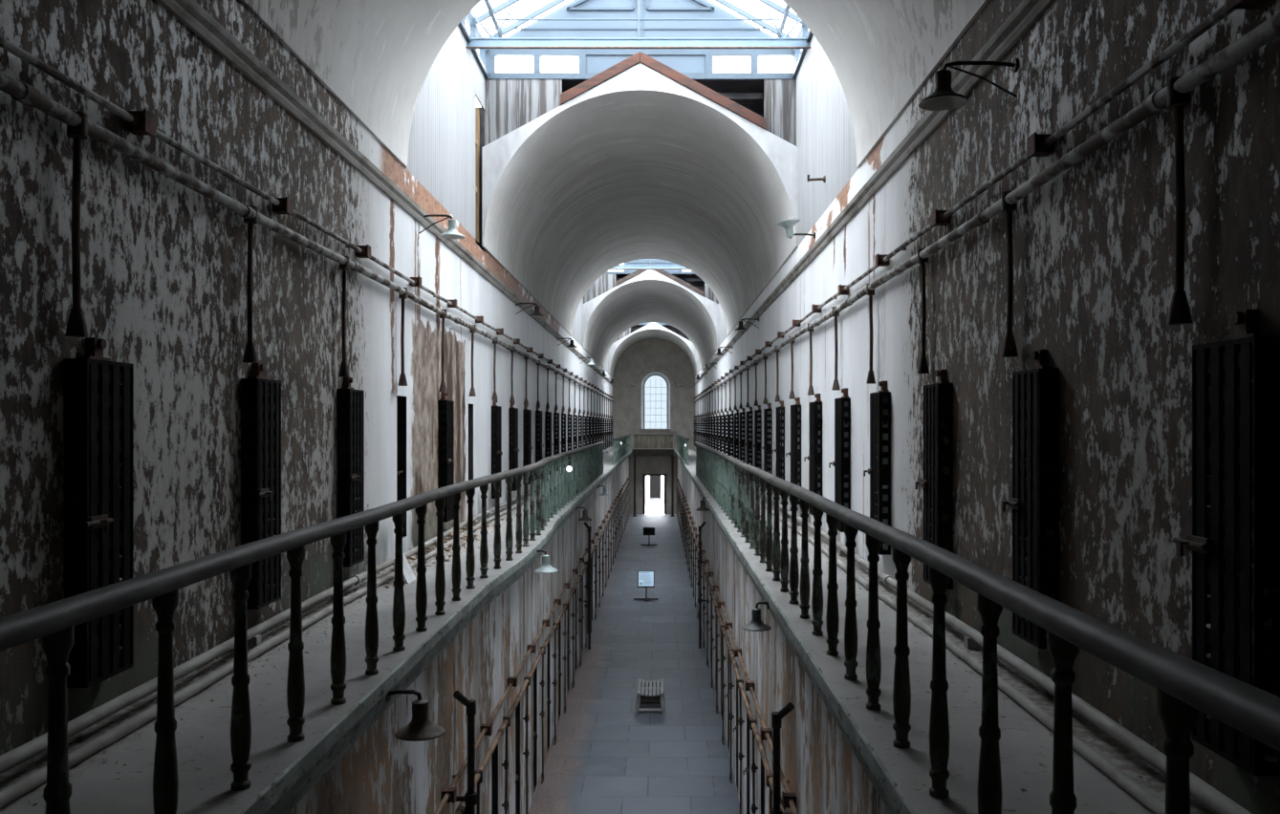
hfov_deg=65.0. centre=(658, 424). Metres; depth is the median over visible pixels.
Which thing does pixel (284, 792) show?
walkway ledge
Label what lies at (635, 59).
roof timber
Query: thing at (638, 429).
windowsill
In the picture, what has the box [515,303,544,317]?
wall lamp
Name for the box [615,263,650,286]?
roof timber
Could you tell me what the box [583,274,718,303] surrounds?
boards
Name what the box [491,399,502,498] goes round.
gate
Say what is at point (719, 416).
gate
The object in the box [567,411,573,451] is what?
gate
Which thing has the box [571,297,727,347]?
wall
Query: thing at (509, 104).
corrugated panel
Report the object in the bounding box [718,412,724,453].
gate
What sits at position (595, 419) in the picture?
gate
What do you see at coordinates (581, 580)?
gate
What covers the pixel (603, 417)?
gate
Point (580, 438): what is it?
gate
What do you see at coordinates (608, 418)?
gate
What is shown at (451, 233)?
wall lamp
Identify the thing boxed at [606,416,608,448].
gate
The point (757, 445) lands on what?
gate
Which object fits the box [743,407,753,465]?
gate
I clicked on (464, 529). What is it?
debris
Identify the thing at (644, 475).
door
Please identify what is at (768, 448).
gate
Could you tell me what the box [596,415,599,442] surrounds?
gate
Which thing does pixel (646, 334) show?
ceiling
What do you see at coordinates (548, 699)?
gate
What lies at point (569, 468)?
floodlight
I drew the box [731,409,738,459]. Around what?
gate
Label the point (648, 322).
window
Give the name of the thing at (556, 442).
gate
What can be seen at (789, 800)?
conduit
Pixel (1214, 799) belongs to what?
pipe
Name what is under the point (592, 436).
gate
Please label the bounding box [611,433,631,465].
balustrade
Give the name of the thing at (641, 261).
window
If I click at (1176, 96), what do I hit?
pipe
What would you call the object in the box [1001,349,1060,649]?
gate
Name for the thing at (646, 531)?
stand
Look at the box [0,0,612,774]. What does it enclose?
wall
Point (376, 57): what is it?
ceiling
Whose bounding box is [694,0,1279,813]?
wall
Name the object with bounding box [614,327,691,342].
boards
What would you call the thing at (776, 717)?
standpipe
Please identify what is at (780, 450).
gate
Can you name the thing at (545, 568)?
wall lamp
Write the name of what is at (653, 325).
wall
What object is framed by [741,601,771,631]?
wall lamp
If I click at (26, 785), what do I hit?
pipe
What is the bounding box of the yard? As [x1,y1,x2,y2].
[645,476,664,514]
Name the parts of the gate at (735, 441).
gate frame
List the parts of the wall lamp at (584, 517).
lamp shade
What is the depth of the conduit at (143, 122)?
6.36 m
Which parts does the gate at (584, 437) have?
gate frame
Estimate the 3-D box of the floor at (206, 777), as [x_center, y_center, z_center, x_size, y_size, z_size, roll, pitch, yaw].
[-2.291,1.573,28.000,1.378,0.001,74.000,0,0,0]
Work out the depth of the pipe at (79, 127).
6.84 m
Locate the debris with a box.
[0,497,1215,812]
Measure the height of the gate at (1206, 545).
1.760 m
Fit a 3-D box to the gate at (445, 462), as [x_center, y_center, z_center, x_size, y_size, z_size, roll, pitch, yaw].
[-2.860,0.430,13.668,0.200,1.760,0.536,0,0,0]
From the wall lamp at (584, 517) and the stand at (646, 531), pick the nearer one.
the wall lamp at (584, 517)
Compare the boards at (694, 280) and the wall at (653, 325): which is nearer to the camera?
the boards at (694, 280)
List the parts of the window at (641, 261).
gable panel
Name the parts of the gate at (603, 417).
gate frame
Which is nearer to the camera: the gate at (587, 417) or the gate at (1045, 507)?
the gate at (1045, 507)
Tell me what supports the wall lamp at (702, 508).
attached to the wall at (825, 775)
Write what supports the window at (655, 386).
in the wall at (643, 354)
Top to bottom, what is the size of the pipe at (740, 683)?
2.143 m
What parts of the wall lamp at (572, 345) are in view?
lamp shade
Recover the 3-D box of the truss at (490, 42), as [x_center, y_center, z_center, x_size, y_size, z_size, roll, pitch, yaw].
[-0.310,-6.688,15.518,5.300,1.804,0.204,0,0,0]
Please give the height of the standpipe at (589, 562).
3.293 m
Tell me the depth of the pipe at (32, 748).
5.98 m
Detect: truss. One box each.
[465,0,810,48]
[611,259,687,269]
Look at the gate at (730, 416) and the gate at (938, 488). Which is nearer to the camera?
the gate at (938, 488)
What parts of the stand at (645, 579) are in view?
panel, panel frame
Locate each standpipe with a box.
[453,691,477,813]
[583,522,591,650]
[697,521,706,649]
[770,702,794,813]
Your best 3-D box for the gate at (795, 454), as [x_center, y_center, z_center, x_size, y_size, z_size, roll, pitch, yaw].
[2.240,0.430,16.702,0.200,1.760,0.536,0,0,0]
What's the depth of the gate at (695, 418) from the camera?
63.10 m
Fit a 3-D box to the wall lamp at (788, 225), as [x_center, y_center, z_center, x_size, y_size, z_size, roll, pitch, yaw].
[2.054,-2.918,15.000,0.576,0.273,0.345,0,0,0]
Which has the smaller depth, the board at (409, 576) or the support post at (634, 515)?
the board at (409, 576)
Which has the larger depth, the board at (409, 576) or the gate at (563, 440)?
the gate at (563, 440)
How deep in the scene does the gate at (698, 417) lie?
59.10 m
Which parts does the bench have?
leg, seat, leg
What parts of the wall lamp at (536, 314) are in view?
arm, lamp shade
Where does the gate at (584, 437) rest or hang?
attached to the wall at (163, 264)
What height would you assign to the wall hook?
0.110 m
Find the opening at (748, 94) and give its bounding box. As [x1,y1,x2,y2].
[562,80,763,117]
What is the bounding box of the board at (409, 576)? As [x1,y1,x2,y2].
[393,552,416,584]
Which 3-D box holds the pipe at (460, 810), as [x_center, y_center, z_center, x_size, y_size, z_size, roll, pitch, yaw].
[-1.887,4.704,27.950,0.102,2.183,73.800,0,0,0]
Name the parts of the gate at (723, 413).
gate frame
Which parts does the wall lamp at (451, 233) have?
arm, lamp shade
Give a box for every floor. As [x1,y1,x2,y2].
[0,449,631,813]
[527,514,739,813]
[674,449,1218,813]
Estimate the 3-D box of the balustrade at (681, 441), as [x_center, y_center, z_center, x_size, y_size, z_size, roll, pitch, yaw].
[1.130,1.051,51.050,0.115,1.044,24.300,0,0,0]
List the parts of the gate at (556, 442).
gate frame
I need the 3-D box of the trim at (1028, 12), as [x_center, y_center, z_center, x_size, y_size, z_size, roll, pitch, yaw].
[2.303,-2.580,28.000,0.095,0.160,74.000,0,0,0]
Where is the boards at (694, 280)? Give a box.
[616,274,704,291]
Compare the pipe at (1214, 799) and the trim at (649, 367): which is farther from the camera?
the trim at (649, 367)
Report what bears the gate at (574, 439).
attached to the wall at (163, 264)
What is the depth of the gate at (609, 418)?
60.28 m
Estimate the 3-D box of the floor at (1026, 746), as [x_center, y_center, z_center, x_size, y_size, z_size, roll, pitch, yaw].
[1.701,1.573,28.000,1.318,0.001,74.000,0,0,0]
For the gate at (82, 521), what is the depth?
5.13 m
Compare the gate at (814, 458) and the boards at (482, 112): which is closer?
the gate at (814, 458)
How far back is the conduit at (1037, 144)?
5.92 m
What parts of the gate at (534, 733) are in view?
gate frame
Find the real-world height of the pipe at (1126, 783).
0.078 m
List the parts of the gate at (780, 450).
gate frame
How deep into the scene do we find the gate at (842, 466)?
12.22 m
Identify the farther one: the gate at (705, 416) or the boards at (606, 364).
the boards at (606, 364)
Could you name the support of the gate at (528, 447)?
attached to the wall at (163, 264)
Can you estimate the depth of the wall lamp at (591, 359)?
37.59 m
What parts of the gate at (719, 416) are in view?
gate frame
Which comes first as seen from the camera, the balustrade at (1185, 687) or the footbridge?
the balustrade at (1185, 687)
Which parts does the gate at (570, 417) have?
gate frame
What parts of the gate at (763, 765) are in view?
gate frame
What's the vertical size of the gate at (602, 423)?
1.760 m
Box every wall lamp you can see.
[386,690,445,741]
[418,214,465,238]
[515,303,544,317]
[533,549,558,573]
[556,338,577,347]
[575,507,592,520]
[579,357,595,365]
[597,485,609,496]
[694,373,707,379]
[695,497,709,511]
[702,363,716,369]
[714,347,732,355]
[734,318,759,330]
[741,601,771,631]
[777,218,815,238]
[918,58,1019,110]
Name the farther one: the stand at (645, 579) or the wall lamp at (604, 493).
the stand at (645, 579)
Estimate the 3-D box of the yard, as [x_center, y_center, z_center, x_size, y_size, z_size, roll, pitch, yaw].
[0.000,3.750,69.850,16.000,4.300,8.900,0,0,0]
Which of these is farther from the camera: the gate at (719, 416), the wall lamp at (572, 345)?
the gate at (719, 416)
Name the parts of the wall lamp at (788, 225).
lamp shade, arm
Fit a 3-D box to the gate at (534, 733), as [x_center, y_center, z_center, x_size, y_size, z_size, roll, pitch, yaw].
[-1.995,4.795,15.828,0.200,1.970,0.506,0,0,0]
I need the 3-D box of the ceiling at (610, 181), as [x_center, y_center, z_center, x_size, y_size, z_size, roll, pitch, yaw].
[-0.310,-4.310,25.425,5.300,2.620,17.150,0,0,0]
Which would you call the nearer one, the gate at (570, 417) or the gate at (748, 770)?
the gate at (748, 770)
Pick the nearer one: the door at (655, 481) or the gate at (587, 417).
the gate at (587, 417)
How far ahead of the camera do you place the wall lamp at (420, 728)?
6.35 m
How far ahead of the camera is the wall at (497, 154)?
16.85 m
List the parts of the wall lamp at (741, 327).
lamp shade, arm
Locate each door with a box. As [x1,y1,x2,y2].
[643,474,666,514]
[650,476,660,498]
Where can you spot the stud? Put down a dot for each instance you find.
(477, 108)
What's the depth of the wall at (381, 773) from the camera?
11.67 m
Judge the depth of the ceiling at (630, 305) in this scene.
44.93 m
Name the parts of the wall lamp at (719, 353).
lamp shade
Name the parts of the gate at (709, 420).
gate frame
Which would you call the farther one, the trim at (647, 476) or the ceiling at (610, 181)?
the trim at (647, 476)
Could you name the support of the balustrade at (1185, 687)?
on the floor at (1026, 746)
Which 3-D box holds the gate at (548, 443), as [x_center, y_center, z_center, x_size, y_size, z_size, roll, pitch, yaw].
[-2.860,0.430,26.388,0.200,1.760,0.536,0,0,0]
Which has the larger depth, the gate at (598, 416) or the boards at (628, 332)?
the boards at (628, 332)
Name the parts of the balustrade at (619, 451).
handrail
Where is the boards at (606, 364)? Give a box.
[605,355,700,372]
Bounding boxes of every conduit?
[0,35,613,398]
[433,476,629,813]
[676,477,797,813]
[694,0,1270,399]
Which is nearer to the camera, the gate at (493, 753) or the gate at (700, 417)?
the gate at (493, 753)
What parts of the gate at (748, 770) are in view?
gate frame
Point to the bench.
(647, 697)
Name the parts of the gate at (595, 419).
gate frame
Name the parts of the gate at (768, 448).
gate frame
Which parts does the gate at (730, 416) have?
gate frame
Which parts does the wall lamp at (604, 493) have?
lamp shade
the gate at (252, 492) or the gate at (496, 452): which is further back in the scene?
the gate at (496, 452)
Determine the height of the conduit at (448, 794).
0.139 m
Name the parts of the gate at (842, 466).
gate frame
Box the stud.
[476,107,479,242]
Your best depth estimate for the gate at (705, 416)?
48.26 m
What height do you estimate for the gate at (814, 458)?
1.760 m
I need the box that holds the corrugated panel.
[484,79,796,146]
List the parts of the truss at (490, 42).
tie rod, hanger rod, collar rod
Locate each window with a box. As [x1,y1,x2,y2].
[458,0,813,80]
[604,259,694,274]
[638,322,667,325]
[641,371,670,429]
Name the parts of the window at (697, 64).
gable panel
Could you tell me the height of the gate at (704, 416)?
1.760 m
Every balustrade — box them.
[0,441,604,813]
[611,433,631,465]
[675,433,689,465]
[694,441,1279,813]
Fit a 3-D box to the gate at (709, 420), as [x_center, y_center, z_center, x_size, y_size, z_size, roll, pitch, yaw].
[2.240,0.430,44.262,0.200,1.760,0.536,0,0,0]
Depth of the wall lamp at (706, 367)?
40.16 m
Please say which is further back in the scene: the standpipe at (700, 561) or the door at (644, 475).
the door at (644, 475)
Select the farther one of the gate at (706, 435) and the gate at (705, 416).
the gate at (705, 416)
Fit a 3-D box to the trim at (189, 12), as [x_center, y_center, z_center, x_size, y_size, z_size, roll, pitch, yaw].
[-2.922,-2.580,28.000,0.095,0.160,74.000,0,0,0]
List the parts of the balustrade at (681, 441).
handrail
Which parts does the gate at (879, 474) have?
gate frame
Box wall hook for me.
[806,174,825,182]
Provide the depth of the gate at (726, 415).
33.42 m
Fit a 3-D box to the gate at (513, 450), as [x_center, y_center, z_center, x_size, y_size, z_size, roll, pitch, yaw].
[-2.860,0.430,20.028,0.200,1.760,0.536,0,0,0]
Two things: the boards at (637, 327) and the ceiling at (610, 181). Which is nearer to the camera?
the ceiling at (610, 181)
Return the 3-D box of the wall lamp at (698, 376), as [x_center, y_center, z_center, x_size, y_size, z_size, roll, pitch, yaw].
[2.054,-2.348,48.600,0.581,0.295,0.314,0,0,0]
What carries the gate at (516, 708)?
attached to the wall at (381, 773)
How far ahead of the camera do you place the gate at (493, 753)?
12.06 m
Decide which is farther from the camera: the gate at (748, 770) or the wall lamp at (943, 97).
the gate at (748, 770)
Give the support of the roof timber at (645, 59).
attached to the wall at (497, 154)
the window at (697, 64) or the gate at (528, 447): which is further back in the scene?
the gate at (528, 447)
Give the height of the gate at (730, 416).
1.760 m
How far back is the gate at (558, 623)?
19.86 m
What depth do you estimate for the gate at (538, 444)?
24.07 m
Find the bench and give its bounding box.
[635,678,665,715]
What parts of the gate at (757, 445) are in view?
gate frame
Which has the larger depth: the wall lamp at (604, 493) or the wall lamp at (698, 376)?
the wall lamp at (698, 376)
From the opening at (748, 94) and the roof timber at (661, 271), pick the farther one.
the roof timber at (661, 271)
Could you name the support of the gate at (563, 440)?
attached to the wall at (163, 264)
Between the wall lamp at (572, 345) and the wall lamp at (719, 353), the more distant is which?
the wall lamp at (719, 353)
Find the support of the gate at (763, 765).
attached to the wall at (825, 775)
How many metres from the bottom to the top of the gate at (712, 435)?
1.760 m
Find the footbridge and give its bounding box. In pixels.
[632,434,673,456]
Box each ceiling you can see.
[239,0,989,167]
[482,89,797,336]
[583,280,717,369]
[608,328,697,378]
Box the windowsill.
[637,429,673,431]
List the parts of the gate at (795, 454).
gate frame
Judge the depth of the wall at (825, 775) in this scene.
11.47 m
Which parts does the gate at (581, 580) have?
gate frame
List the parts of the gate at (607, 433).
gate frame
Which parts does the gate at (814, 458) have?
gate frame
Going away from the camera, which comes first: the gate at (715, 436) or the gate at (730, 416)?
the gate at (730, 416)
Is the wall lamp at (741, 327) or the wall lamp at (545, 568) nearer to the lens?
the wall lamp at (545, 568)
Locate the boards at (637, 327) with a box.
[630,325,689,340]
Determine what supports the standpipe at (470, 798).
attached to the wall at (381, 773)
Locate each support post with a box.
[632,456,637,517]
[670,456,674,517]
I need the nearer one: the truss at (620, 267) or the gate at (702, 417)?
the truss at (620, 267)
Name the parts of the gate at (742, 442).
gate frame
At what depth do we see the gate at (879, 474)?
10.13 m
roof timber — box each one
[560,51,640,105]
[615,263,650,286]
[640,51,765,130]
[650,263,705,297]
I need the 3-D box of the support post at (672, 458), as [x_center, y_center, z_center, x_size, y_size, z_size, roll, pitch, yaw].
[0.880,3.901,63.450,0.280,3.797,0.280,0,0,0]
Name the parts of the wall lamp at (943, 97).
lamp shade, arm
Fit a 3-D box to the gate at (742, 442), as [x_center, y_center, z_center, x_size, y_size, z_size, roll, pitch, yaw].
[2.240,0.430,27.302,0.200,1.760,0.536,0,0,0]
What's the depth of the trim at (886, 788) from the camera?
6.02 m
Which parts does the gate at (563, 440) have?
gate frame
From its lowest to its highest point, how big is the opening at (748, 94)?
1.518 m
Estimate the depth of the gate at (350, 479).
9.31 m
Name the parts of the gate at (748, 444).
gate frame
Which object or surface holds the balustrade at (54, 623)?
on the floor at (206, 777)
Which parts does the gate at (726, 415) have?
gate frame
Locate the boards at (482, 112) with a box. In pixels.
[476,107,484,251]
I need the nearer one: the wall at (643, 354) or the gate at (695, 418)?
the gate at (695, 418)
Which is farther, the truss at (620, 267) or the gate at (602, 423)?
the gate at (602, 423)
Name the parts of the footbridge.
parapet panel, handrail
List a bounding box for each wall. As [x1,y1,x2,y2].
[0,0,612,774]
[287,457,628,813]
[405,24,864,245]
[482,63,798,246]
[582,269,718,347]
[607,322,698,373]
[612,338,694,514]
[677,457,889,813]
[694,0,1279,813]
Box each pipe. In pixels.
[0,71,614,417]
[0,448,612,773]
[0,450,612,808]
[455,480,629,813]
[675,481,785,813]
[690,448,1165,813]
[693,11,1279,417]
[693,447,1252,813]
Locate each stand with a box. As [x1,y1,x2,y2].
[633,571,658,601]
[640,527,657,545]
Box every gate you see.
[64,337,133,688]
[240,363,281,609]
[336,377,364,567]
[437,391,454,522]
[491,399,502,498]
[491,749,495,813]
[508,402,519,491]
[515,705,520,813]
[523,404,532,484]
[533,671,537,789]
[535,406,543,479]
[544,408,553,475]
[546,644,550,750]
[553,409,561,471]
[558,623,561,716]
[561,410,567,468]
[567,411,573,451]
[572,412,579,462]
[578,412,583,447]
[581,580,584,650]
[582,413,587,447]
[585,413,589,446]
[589,414,594,444]
[593,414,596,443]
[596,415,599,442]
[598,415,603,441]
[601,416,605,450]
[603,416,606,449]
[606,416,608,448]
[607,417,609,447]
[608,417,611,446]
[692,417,695,445]
[695,416,698,441]
[698,416,701,442]
[700,415,705,444]
[700,416,703,443]
[702,415,707,445]
[704,414,709,446]
[708,414,712,447]
[709,413,714,449]
[713,413,717,450]
[715,412,720,452]
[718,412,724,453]
[721,411,728,455]
[726,410,734,456]
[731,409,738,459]
[737,408,745,462]
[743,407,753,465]
[743,718,749,813]
[751,405,761,469]
[760,403,772,475]
[762,764,764,813]
[771,400,784,496]
[785,397,801,504]
[804,393,822,515]
[828,388,850,532]
[863,380,891,555]
[914,369,953,589]
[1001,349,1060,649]
[1172,309,1279,776]
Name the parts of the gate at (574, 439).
gate frame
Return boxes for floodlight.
[565,456,572,472]
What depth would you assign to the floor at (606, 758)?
20.16 m
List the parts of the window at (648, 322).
frame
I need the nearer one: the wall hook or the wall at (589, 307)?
the wall hook
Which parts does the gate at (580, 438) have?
gate frame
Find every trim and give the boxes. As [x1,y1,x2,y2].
[155,0,613,386]
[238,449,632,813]
[612,365,694,387]
[647,476,663,503]
[673,449,916,813]
[694,0,1056,386]
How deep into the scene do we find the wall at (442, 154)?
14.41 m

